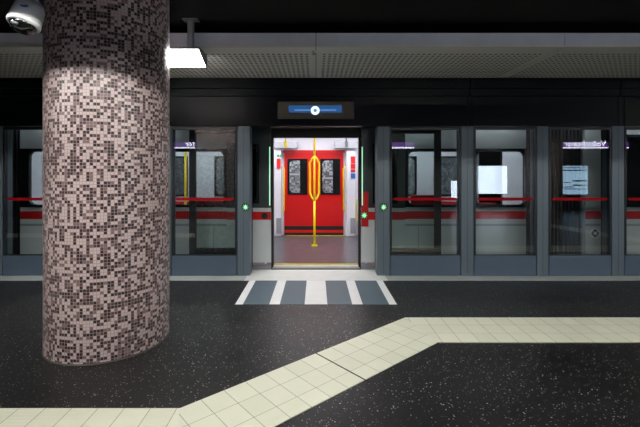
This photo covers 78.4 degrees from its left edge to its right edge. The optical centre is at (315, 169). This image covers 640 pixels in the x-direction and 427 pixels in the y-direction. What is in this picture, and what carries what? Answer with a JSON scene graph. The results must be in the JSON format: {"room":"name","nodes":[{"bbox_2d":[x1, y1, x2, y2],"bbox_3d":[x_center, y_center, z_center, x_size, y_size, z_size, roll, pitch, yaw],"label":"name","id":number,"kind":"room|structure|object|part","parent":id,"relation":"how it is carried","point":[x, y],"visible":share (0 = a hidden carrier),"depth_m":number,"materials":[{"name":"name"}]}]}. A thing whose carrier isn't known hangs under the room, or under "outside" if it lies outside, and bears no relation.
{"room":"metro station","nodes":[
{"label":"metro station","id":0,"kind":"room"},
{"bbox_2d":[176,158,455,193],"bbox_3d":[2.500,0.765,10.500,25.000,4.750,0.200,0,0,0],"label":"wall","id":1,"kind":"structure","parent":0,"point":[448,165],"depth_m":10.40,"materials":[{"name":"grey tile"}]},
{"bbox_2d":[0,275,639,426],"bbox_3d":[2.500,1.715,1.120,25.000,0.350,9.840,0,0,0],"label":"floor","id":2,"kind":"structure","parent":0,"point":[214,344],"depth_m":3.12,"materials":[{"name":"black stone"}]},
{"bbox_2d":[0,126,12,275],"bbox_3d":[-4.655,0.451,5.799,0.182,2.178,0.202,0,0,0],"label":"post","id":3,"kind":"object","parent":2,"relation":"on","point":[10,132],"visible":0.62,"depth_m":5.82,"materials":[{"name":"grey metal"}]},
{"bbox_2d":[3,127,42,275],"bbox_3d":[-3.974,0.452,5.731,1.159,2.168,0.058,0,0,0],"label":"glass screen","id":4,"kind":"object","parent":2,"relation":"on","point":[13,264],"visible":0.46,"depth_m":5.70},
{"bbox_3d":[-3.974,1.391,5.731,1.159,0.290,0.058,0,0,0],"label":"kick plate","id":5,"kind":"part","parent":4,"relation":"part of","materials":[{"name":"grey metal"}]},
{"bbox_2d":[0,408,179,426],"bbox_3d":[-5.363,1.537,2.232,9.274,0.006,0.590,0,0,0],"label":"tactile strip","id":6,"kind":"object","parent":2,"relation":"on","point":[9,417],"visible":1,"depth_m":2.43,"materials":[{"name":"beige tile"}]},
{"bbox_2d":[42,0,169,365],"bbox_3d":[-1.886,-0.035,3.593,1.032,3.150,1.032,0,0,0],"label":"pillar","id":7,"kind":"structure","parent":2,"relation":"on","point":[106,63],"depth_m":3.15,"materials":[{"name":"beige tile"}]},
{"bbox_2d":[170,126,175,275],"bbox_3d":[-2.203,0.451,5.799,0.181,2.178,0.202,0,0,0],"label":"post","id":8,"kind":"object","parent":2,"relation":"on","point":[170,126],"visible":0.18,"depth_m":5.73,"materials":[{"name":"grey metal"}]},
{"bbox_2d":[172,127,236,275],"bbox_3d":[-1.628,0.452,5.731,0.946,2.168,0.058,0,0,0],"label":"glass screen","id":9,"kind":"object","parent":2,"relation":"on","point":[182,264],"visible":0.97,"depth_m":5.70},
{"bbox_3d":[-1.628,1.391,5.731,0.946,0.290,0.058,0,0,0],"label":"kick plate","id":10,"kind":"part","parent":9,"relation":"part of","materials":[{"name":"grey metal"}]},
{"bbox_2d":[237,126,251,275],"bbox_3d":[-1.054,0.451,5.793,0.180,2.178,0.213,0,0,0],"label":"post","id":11,"kind":"object","parent":2,"relation":"on","point":[244,133],"visible":1,"depth_m":5.70,"materials":[{"name":"grey metal"}]},
{"bbox_2d":[177,318,436,426],"bbox_3d":[0.100,1.537,3.009,2.650,0.006,0.546,0,0,-41],"label":"tactile strip","id":12,"kind":"object","parent":2,"relation":"on","point":[270,399],"visible":1,"depth_m":2.83,"materials":[{"name":"beige tile"}]},
{"bbox_2d":[316,353,368,381],"bbox_3d":[0.193,1.534,3.058,0.012,0.001,0.590,0,0,-41],"label":"expansion joint","id":13,"kind":"object","parent":12,"relation":"on","point":[316,353],"visible":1,"depth_m":3.04,"materials":[{"name":"grey metal"}]},
{"bbox_2d":[235,280,396,304],"bbox_3d":[0.000,1.538,4.965,1.850,0.004,0.965,0,0,0],"label":"floor marking","id":14,"kind":"object","parent":2,"relation":"on","point":[279,292],"depth_m":4.88,"materials":[{"name":"grey paint"}]},
{"bbox_2d":[244,270,387,280],"bbox_3d":[0.000,1.538,5.746,2.000,0.005,0.588,0,0,0],"label":"trim","id":15,"kind":"structure","parent":2,"relation":"on","point":[258,275],"depth_m":5.70,"materials":[{"name":"grey metal"}]},
{"bbox_2d":[0,276,639,280],"bbox_3d":[2.500,1.538,5.577,25.000,0.003,0.243,0,0,0],"label":"trim","id":16,"kind":"structure","parent":2,"relation":"on","point":[2,278],"depth_m":5.55,"materials":[{"name":"metal"}]},
{"bbox_2d":[375,126,389,275],"bbox_3d":[0.982,0.451,5.793,0.181,2.178,0.213,0,0,0],"label":"post","id":17,"kind":"object","parent":2,"relation":"on","point":[382,133],"visible":1,"depth_m":5.70,"materials":[{"name":"grey metal"}]},
{"bbox_2d":[390,127,459,275],"bbox_3d":[1.592,0.452,5.731,1.018,2.168,0.058,0,0,0],"label":"glass screen","id":18,"kind":"object","parent":2,"relation":"on","point":[400,264],"visible":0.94,"depth_m":5.70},
{"bbox_3d":[1.592,1.391,5.731,1.018,0.290,0.058,0,0,0],"label":"kick plate","id":19,"kind":"part","parent":18,"relation":"part of","materials":[{"name":"grey metal"}]},
{"bbox_2d":[456,126,473,275],"bbox_3d":[2.203,0.451,5.799,0.181,2.178,0.202,0,0,0],"label":"post","id":20,"kind":"object","parent":2,"relation":"on","point":[466,132],"visible":0.79,"depth_m":5.70,"materials":[{"name":"grey metal"}]},
{"bbox_2d":[474,127,535,275],"bbox_3d":[2.755,0.452,5.731,0.901,2.168,0.058,0,0,0],"label":"glass screen","id":21,"kind":"object","parent":2,"relation":"on","point":[484,264],"visible":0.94,"depth_m":5.70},
{"bbox_3d":[2.755,1.391,5.731,0.901,0.290,0.058,0,0,0],"label":"kick plate","id":22,"kind":"part","parent":21,"relation":"part of","materials":[{"name":"grey metal"}]},
{"bbox_2d":[405,317,639,342],"bbox_3d":[7.963,1.537,3.785,14.074,0.006,0.590,0,0,0],"label":"tactile strip","id":23,"kind":"object","parent":2,"relation":"on","point":[440,329],"visible":1,"depth_m":3.77,"materials":[{"name":"beige tile"}]},
{"bbox_2d":[526,130,529,253],"bbox_3d":[3.315,0.450,5.984,0.230,2.180,0.108,0,0,0],"label":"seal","id":24,"kind":"structure","parent":2,"relation":"on","point":[527,131],"depth_m":5.97,"materials":[{"name":"rubber"}]},
{"bbox_2d":[530,126,547,275],"bbox_3d":[3.300,0.451,5.799,0.167,2.178,0.202,0,0,0],"label":"post","id":25,"kind":"object","parent":2,"relation":"on","point":[541,131],"visible":0.75,"depth_m":5.70,"materials":[{"name":"grey metal"}]},
{"bbox_2d":[548,127,610,275],"bbox_3d":[3.845,0.452,5.731,0.901,2.168,0.058,0,0,0],"label":"glass screen","id":26,"kind":"object","parent":2,"relation":"on","point":[558,264],"visible":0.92,"depth_m":5.70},
{"bbox_3d":[3.845,1.391,5.731,0.901,0.290,0.058,0,0,0],"label":"kick plate","id":27,"kind":"part","parent":26,"relation":"part of","materials":[{"name":"grey metal"}]},
{"bbox_2d":[601,130,601,253],"bbox_3d":[4.500,0.450,5.984,0.300,2.180,0.108,0,0,0],"label":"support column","id":28,"kind":"structure","parent":2,"relation":"on","point":[601,130],"depth_m":6.01,"materials":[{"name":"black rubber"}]},
{"bbox_2d":[602,126,623,275],"bbox_3d":[4.396,0.451,5.799,0.180,2.178,0.202,0,0,0],"label":"post","id":29,"kind":"object","parent":2,"relation":"on","point":[617,132],"visible":0.76,"depth_m":5.70,"materials":[{"name":"grey metal"}]},
{"bbox_2d":[624,127,639,275],"bbox_3d":[5.045,0.452,5.731,1.096,2.168,0.058,0,0,0],"label":"glass screen","id":30,"kind":"object","parent":2,"relation":"on","point":[631,261],"visible":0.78,"depth_m":5.70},
{"bbox_3d":[5.045,1.391,5.731,1.096,0.290,0.058,0,0,0],"label":"kick plate","id":31,"kind":"part","parent":30,"relation":"part of","materials":[{"name":"grey metal"}]},
{"bbox_2d":[0,0,639,32],"bbox_3d":[2.500,-1.685,3.400,25.000,0.150,14.400,0,0,0],"label":"ceiling","id":32,"kind":"structure","parent":0,"point":[214,16],"depth_m":4.11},
{"bbox_2d":[0,33,42,77],"bbox_3d":[-4.050,-1.472,4.966,2.694,0.275,1.428,0,0,0],"label":"ceiling panel","id":33,"kind":"object","parent":32,"relation":"attached to","point":[18,52],"visible":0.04,"depth_m":4.58,"materials":[{"name":"white metal"}]},
{"bbox_2d":[6,0,44,34],"bbox_3d":[-1.861,-1.238,2.510,0.189,0.743,0.210,0,0,0],"label":"security camera","id":34,"kind":"object","parent":32,"relation":"hanging from","point":[26,17],"visible":1,"depth_m":2.46,"materials":[{"name":"white plastic"}]},
{"bbox_2d":[170,18,206,67],"bbox_3d":[-1.972,-1.383,4.286,1.480,0.455,0.292,0,0,0],"label":"hanging lamp","id":35,"kind":"object","parent":32,"relation":"hanging from","point":[189,56],"visible":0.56,"depth_m":4.22,"materials":[{"name":"grey plastic"}]},
{"bbox_2d":[170,50,204,66],"bbox_3d":[-1.972,-1.218,4.285,1.456,0.113,0.270,0,0,0],"label":"diffuser","id":36,"kind":"object","parent":35,"relation":"attached to","point":[178,58],"depth_m":4.28,"materials":[{"name":"white plastic"}]},
{"bbox_3d":[-1.340,-1.604,4.200,0.160,0.012,0.100,0,0,0],"label":"ceiling plate","id":37,"kind":"part","parent":35,"relation":"part of","materials":[{"name":"metal"}]},
{"bbox_2d":[170,33,315,77],"bbox_3d":[-1.350,-1.472,4.966,2.694,0.275,1.428,0,0,0],"label":"ceiling panel","id":38,"kind":"object","parent":32,"relation":"attached to","point":[225,52],"visible":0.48,"depth_m":4.50,"materials":[{"name":"white metal"}]},
{"bbox_2d":[316,33,564,77],"bbox_3d":[1.350,-1.472,4.966,2.694,0.275,1.428,0,0,0],"label":"ceiling panel","id":39,"kind":"object","parent":32,"relation":"attached to","point":[339,52],"visible":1,"depth_m":4.50,"materials":[{"name":"white metal"}]},
{"bbox_2d":[503,33,639,77],"bbox_3d":[4.050,-1.472,4.966,2.694,0.275,1.428,0,0,0],"label":"ceiling panel","id":40,"kind":"object","parent":32,"relation":"attached to","point":[585,52],"visible":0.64,"depth_m":4.74,"materials":[{"name":"white metal"}]},
{"bbox_2d":[0,68,639,78],"bbox_3d":[2.500,-1.475,5.870,25.000,0.270,0.300,0,0,0],"label":"wall","id":41,"kind":"structure","parent":0,"point":[502,68],"depth_m":5.72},
{"bbox_2d":[189,130,252,267],"bbox_3d":[-1.439,0.444,5.935,0.952,2.163,0.060,0,0,0],"label":"sliding door","id":42,"kind":"structure","parent":41,"relation":"in","point":[193,249],"depth_m":5.92,"materials":[{"name":"black metal"}]},
{"bbox_3d":[-1.445,0.435,5.935,0.940,2.090,0.040,0,0,0],"label":"frame","id":43,"kind":"part","parent":42,"relation":"part of","materials":[{"name":"black metal"}]},
{"bbox_2d":[278,102,353,118],"bbox_3d":[0.000,-0.865,5.670,1.110,0.246,0.059,0,0,0],"label":"display sign","id":44,"kind":"object","parent":41,"relation":"attached to","point":[286,110],"visible":1,"depth_m":5.66,"materials":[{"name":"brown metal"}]},
{"bbox_2d":[0,78,639,128],"bbox_3d":[-0.045,-0.980,5.860,13.390,0.710,0.320,0,0,0],"label":"fascia","id":45,"kind":"object","parent":41,"relation":"attached to","point":[194,102],"depth_m":5.70,"materials":[{"name":"black paint"}]},
{"bbox_3d":[-5.645,-0.988,5.860,2.190,0.695,0.320,0,0,0],"label":"door header","id":46,"kind":"part","parent":45,"relation":"part of","materials":[{"name":"black metal"}]},
{"bbox_3d":[-3.400,-0.988,5.860,2.300,0.695,0.320,0,0,0],"label":"door header","id":47,"kind":"part","parent":45,"relation":"part of","materials":[{"name":"black metal"}]},
{"bbox_3d":[-3.400,-1.132,5.867,2.288,0.100,0.305,0,0,0],"label":"rail","id":48,"kind":"part","parent":45,"relation":"part of","materials":[{"name":"black metal"}]},
{"bbox_3d":[0.000,-1.132,5.867,4.488,0.100,0.305,0,0,0],"label":"rail","id":49,"kind":"part","parent":45,"relation":"part of","materials":[{"name":"black metal"}]},
{"bbox_3d":[3.345,-0.988,5.860,2.190,0.695,0.320,0,0,0],"label":"door header","id":50,"kind":"part","parent":45,"relation":"part of","materials":[{"name":"black metal"}]},
{"bbox_3d":[3.345,-1.132,5.867,2.178,0.100,0.305,0,0,0],"label":"rail","id":51,"kind":"part","parent":45,"relation":"part of","materials":[{"name":"black metal"}]},
{"bbox_3d":[5.545,-0.988,5.860,2.210,0.695,0.320,0,0,0],"label":"door header","id":52,"kind":"part","parent":45,"relation":"part of","materials":[{"name":"black metal"}]},
{"bbox_3d":[5.545,-1.132,5.867,2.198,0.100,0.305,0,0,0],"label":"rail","id":53,"kind":"part","parent":45,"relation":"part of","materials":[{"name":"black metal"}]},
{"bbox_2d":[392,130,440,253],"bbox_3d":[1.391,0.444,5.935,0.997,2.163,0.060,0,0,0],"label":"sliding door","id":54,"kind":"structure","parent":41,"relation":"in","point":[437,133],"depth_m":5.92,"materials":[{"name":"black metal"}]},
{"bbox_3d":[2.500,2.965,8.220,25.000,0.350,4.360,0,0,0],"label":"floor track","id":55,"kind":"object","parent":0,"visible":0},
{"bbox_2d":[20,128,525,269],"bbox_3d":[-0.615,0.665,7.650,8.130,4.250,3.140,0,0,0],"label":"train","id":56,"kind":"object","parent":55,"relation":"on","point":[312,228],"visible":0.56,"depth_m":6.20,"materials":[{"name":"grey paint"}]},
{"bbox_2d":[13,130,19,253],"bbox_3d":[-5.090,0.315,7.710,0.820,2.850,2.880,0,0,0],"label":"gangway bellows","id":57,"kind":"object","parent":56,"relation":"attached to","point":[16,133],"visible":0.03,"depth_m":6.28,"materials":[{"name":"rubber"}]},
{"bbox_3d":[-2.690,0.868,6.199,3.980,0.035,0.003,0,0,0],"label":"grey trim","id":58,"kind":"part","parent":56,"relation":"part of","materials":[{"name":"metal"}]},
{"bbox_3d":[-3.100,0.905,8.965,0.420,0.370,0.070,0,0,0],"label":"backrest","id":59,"kind":"part","parent":56,"relation":"part of","materials":[{"name":"red fabric"}]},
{"bbox_3d":[-1.750,0.795,6.445,0.420,0.590,0.070,0,0,0],"label":"backrest","id":60,"kind":"part","parent":56,"relation":"part of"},
{"bbox_3d":[-1.046,-0.035,6.122,0.687,1.250,0.035,0,0,0],"label":"door","id":61,"kind":"part","parent":56,"relation":"part of","materials":[{"name":"grey metal"}]},
{"bbox_3d":[-1.046,1.015,6.122,0.687,0.850,0.035,0,0,0],"label":"panel","id":62,"kind":"part","parent":56,"relation":"part of","materials":[{"name":"grey paint"}]},
{"bbox_3d":[-0.615,-0.775,6.235,8.130,0.870,0.070,0,0,0],"label":"panel","id":63,"kind":"part","parent":56,"relation":"part of","materials":[{"name":"grey paint"}]},
{"bbox_3d":[-0.615,1.025,6.235,8.130,0.870,0.070,0,0,0],"label":"panel","id":64,"kind":"part","parent":56,"relation":"part of","materials":[{"name":"grey paint"}]},
{"bbox_2d":[276,218,281,233],"bbox_3d":[-0.840,1.265,8.893,0.120,0.350,0.015,0,0,0],"label":"vent grille","id":65,"kind":"object","parent":56,"relation":"attached to","point":[278,220],"depth_m":8.88,"materials":[{"name":"grey metal"}]},
{"bbox_3d":[-0.744,0.440,8.913,0.081,1.066,0.034,0,0,34],"label":"grab rail","id":66,"kind":"part","parent":56,"relation":"part of","materials":[{"name":"metal"}]},
{"bbox_2d":[274,142,297,148],"bbox_3d":[-0.685,-0.565,8.910,0.530,0.150,0.180,0,0,0],"label":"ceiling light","id":67,"kind":"object","parent":56,"relation":"on","point":[277,145],"depth_m":8.82,"materials":[{"name":"white plastic"}]},
{"bbox_3d":[-0.397,0.430,9.120,0.682,1.740,0.040,0,0,0],"label":"door","id":68,"kind":"part","parent":56,"relation":"part of","materials":[{"name":"red metal"}]},
{"bbox_3d":[-0.050,-0.430,9.100,1.440,0.060,0.040,0,0,0],"label":"door rail","id":69,"kind":"part","parent":56,"relation":"part of","materials":[{"name":"red metal"}]},
{"bbox_3d":[0.000,1.532,6.210,1.380,0.040,0.080,0,0,0],"label":"door sill","id":70,"kind":"part","parent":56,"relation":"part of","materials":[{"name":"silver metal"}]},
{"bbox_3d":[0.297,0.430,9.120,0.682,1.740,0.040,0,0,0],"label":"door","id":71,"kind":"part","parent":56,"relation":"part of","materials":[{"name":"red metal"}]},
{"bbox_3d":[0.644,0.440,8.913,0.081,1.066,0.034,0,0,-34],"label":"grab rail","id":72,"kind":"part","parent":56,"relation":"part of","materials":[{"name":"yellow metal"}]},
{"bbox_2d":[334,142,357,148],"bbox_3d":[0.685,-0.565,8.910,0.530,0.150,0.180,0,0,0],"label":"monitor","id":73,"kind":"object","parent":56,"relation":"on","point":[337,145],"depth_m":8.82,"materials":[{"name":"white plastic"}]},
{"bbox_2d":[350,218,355,233],"bbox_3d":[0.840,1.265,8.893,0.120,0.350,0.015,0,0,0],"label":"vent grille","id":74,"kind":"object","parent":56,"relation":"attached to","point":[352,220],"depth_m":8.88,"materials":[{"name":"grey metal"}]},
{"bbox_3d":[0.657,0.660,6.409,0.023,0.371,0.043,0,0,14],"label":"grab rail","id":75,"kind":"part","parent":56,"relation":"part of","materials":[{"name":"yellow metal"}]},
{"bbox_3d":[0.760,0.610,6.098,0.110,0.540,0.005,0,0,0],"label":"button plate","id":76,"kind":"part","parent":56,"relation":"part of","materials":[{"name":"red metal"}]},
{"bbox_3d":[1.046,-0.035,6.122,0.687,1.250,0.035,0,0,0],"label":"door","id":77,"kind":"part","parent":56,"relation":"part of","materials":[{"name":"grey metal"}]},
{"bbox_3d":[1.046,1.015,6.122,0.687,0.850,0.035,0,0,0],"label":"panel","id":78,"kind":"part","parent":56,"relation":"part of","materials":[{"name":"grey paint"}]},
{"bbox_3d":[1.770,0.750,6.445,0.420,0.680,0.070,0,0,0],"label":"backrest","id":79,"kind":"part","parent":56,"relation":"part of","materials":[{"name":"red plastic"}]},
{"bbox_3d":[3.050,0.905,8.965,0.420,0.370,0.070,0,0,0],"label":"backrest","id":80,"kind":"part","parent":56,"relation":"part of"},
{"bbox_3d":[2.075,0.868,6.199,2.750,0.035,0.003,0,0,0],"label":"grey trim","id":81,"kind":"part","parent":56,"relation":"part of","materials":[{"name":"grey metal"}]},
{"bbox_2d":[479,130,580,253],"bbox_3d":[3.855,0.315,7.710,0.810,2.850,2.880,0,0,0],"label":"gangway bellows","id":82,"kind":"object","parent":56,"relation":"attached to","point":[565,144],"visible":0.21,"depth_m":6.28,"materials":[{"name":"rubber"}]},
{"bbox_2d":[500,130,639,253],"bbox_3d":[6.880,0.665,7.704,5.240,4.250,3.032,0,0,0],"label":"carriage","id":83,"kind":"object","parent":55,"relation":"on","point":[590,139],"visible":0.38,"depth_m":6.20,"materials":[{"name":"grey paint"}]},
{"bbox_3d":[6.880,0.125,6.235,5.240,2.670,0.070,0,0,0],"label":"panel","id":84,"kind":"part","parent":83,"relation":"part of","materials":[{"name":"grey paint"}]},
{"bbox_3d":[6.880,0.868,6.199,5.240,0.035,0.003,0,0,0],"label":"grey trim","id":85,"kind":"part","parent":83,"relation":"part of","materials":[{"name":"grey metal"}]}
]}

